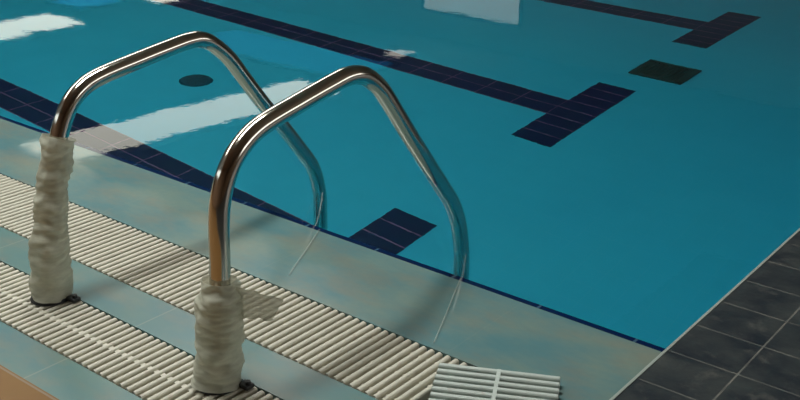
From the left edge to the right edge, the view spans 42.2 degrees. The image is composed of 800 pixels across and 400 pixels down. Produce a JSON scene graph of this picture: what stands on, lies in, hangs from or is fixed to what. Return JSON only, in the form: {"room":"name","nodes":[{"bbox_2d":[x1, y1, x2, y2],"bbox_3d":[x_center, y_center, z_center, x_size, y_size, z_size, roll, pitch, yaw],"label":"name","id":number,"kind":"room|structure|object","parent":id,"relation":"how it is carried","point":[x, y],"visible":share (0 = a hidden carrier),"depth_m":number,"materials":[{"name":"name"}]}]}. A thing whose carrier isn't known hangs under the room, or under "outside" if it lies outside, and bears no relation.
{"room":"indoor swimming pool","nodes":[
{"label":"indoor swimming pool","id":0,"kind":"room"},
{"bbox_2d":[0,365,58,399],"bbox_3d":[-12.181,-1.932,7.382,26.997,0.130,5.076,17,27,35],"label":"floor","id":1,"kind":"structure","parent":0,"point":[13,386],"depth_m":2.03,"materials":[{"name":"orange tile"}]},
{"bbox_2d":[0,321,142,399],"bbox_3d":[-9.793,-2.422,8.709,24.997,0.130,0.103,17,27,35],"label":"strip","id":2,"kind":"object","parent":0,"point":[61,377],"depth_m":2.09,"materials":[{"name":"tile"}]},
{"bbox_2d":[0,227,377,399],"bbox_3d":[-9.617,-2.503,8.917,24.997,0.130,0.117,17,27,35],"label":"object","id":3,"kind":"object","parent":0,"point":[270,372],"depth_m":2.27,"materials":[{"name":"tile"}]},
{"bbox_2d":[28,31,325,305],"bbox_3d":[-0.512,0.201,2.740,0.117,1.295,0.984,18,28,36],"label":"handrail","id":4,"kind":"object","parent":3,"relation":"attached to","point":[50,282],"visible":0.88,"depth_m":2.33,"materials":[{"name":"silver metal"}]},
{"bbox_2d":[191,65,468,394],"bbox_3d":[-0.092,0.341,2.379,0.156,1.321,0.918,17,27,35],"label":"handrail","id":5,"kind":"object","parent":3,"relation":"attached to","point":[221,306],"visible":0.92,"depth_m":2.00,"materials":[{"name":"silver metal"}]},
{"bbox_2d":[428,363,560,399],"bbox_3d":[0.178,0.393,1.989,0.248,0.021,0.234,5,22,10],"label":"grate","id":6,"kind":"object","parent":3,"relation":"on","point":[452,381],"visible":1,"depth_m":2.04,"materials":[{"name":"white plastic"}]},
{"bbox_2d":[614,231,799,399],"bbox_3d":[4.962,0.129,2.918,5.997,0.012,18.600,17,27,35],"label":"deck","id":7,"kind":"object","parent":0,"point":[747,347],"depth_m":2.22,"materials":[{"name":"tile"}]},
{"bbox_2d":[609,228,799,399],"bbox_3d":[2.606,-0.603,4.627,0.006,0.020,18.600,17,27,35],"label":"trim","id":8,"kind":"structure","parent":7,"relation":"attached to","point":[662,353],"depth_m":2.33,"materials":[{"name":"grey metal"}]},
{"bbox_3d":[-9.354,-1.874,9.548,25.000,1.660,0.316,17,27,35],"label":"wall","id":9,"kind":"structure","parent":0,"visible":0},
{"bbox_2d":[0,118,660,399],"bbox_3d":[-9.345,-2.682,9.215,24.997,0.012,0.303,17,27,35],"label":"pool coping","id":10,"kind":"object","parent":9,"relation":"on","point":[475,326],"visible":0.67,"depth_m":2.49,"materials":[{"name":"tile"}]},
{"bbox_2d":[0,116,664,351],"bbox_3d":[-9.247,-2.710,9.339,24.997,0.050,0.017,17,27,35],"label":"coping nosing","id":11,"kind":"object","parent":9,"relation":"on","point":[513,297],"visible":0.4,"depth_m":2.64,"materials":[{"name":"blue tile"}]},
{"bbox_3d":[-9.511,-2.541,9.048,24.997,0.106,0.227,17,27,35],"label":"channel","id":12,"kind":"object","parent":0,"visible":0},
{"bbox_2d":[0,174,466,399],"bbox_3d":[-1.886,-0.231,3.494,4.988,0.021,0.223,17,27,35],"label":"overflow grating","id":13,"kind":"object","parent":12,"relation":"on","point":[375,363],"visible":0.71,"depth_m":2.36,"materials":[{"name":"beige plastic"}]},
{"bbox_3d":[-9.708,-2.450,8.815,24.997,0.106,0.174,17,27,35],"label":"channel","id":14,"kind":"object","parent":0,"visible":0},
{"bbox_2d":[0,262,279,399],"bbox_3d":[-2.003,-0.116,3.204,5.177,0.021,0.170,17,27,35],"label":"overflow grating","id":15,"kind":"object","parent":14,"relation":"on","point":[147,368],"visible":0.71,"depth_m":2.20,"materials":[{"name":"beige plastic"}]},
{"bbox_3d":[-5.382,-2.792,14.632,25.600,0.300,13.200,17,27,35],"label":"floor","id":16,"kind":"structure","parent":0,"visible":0},
{"bbox_2d":[0,0,799,348],"bbox_3d":[-5.360,-3.720,14.279,25.022,1.726,12.604,17,27,35],"label":"pool water","id":17,"kind":"object","parent":16,"relation":"on","point":[621,166],"visible":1,"depth_m":3.71,"materials":[{"name":"blue liquid"}]}
]}

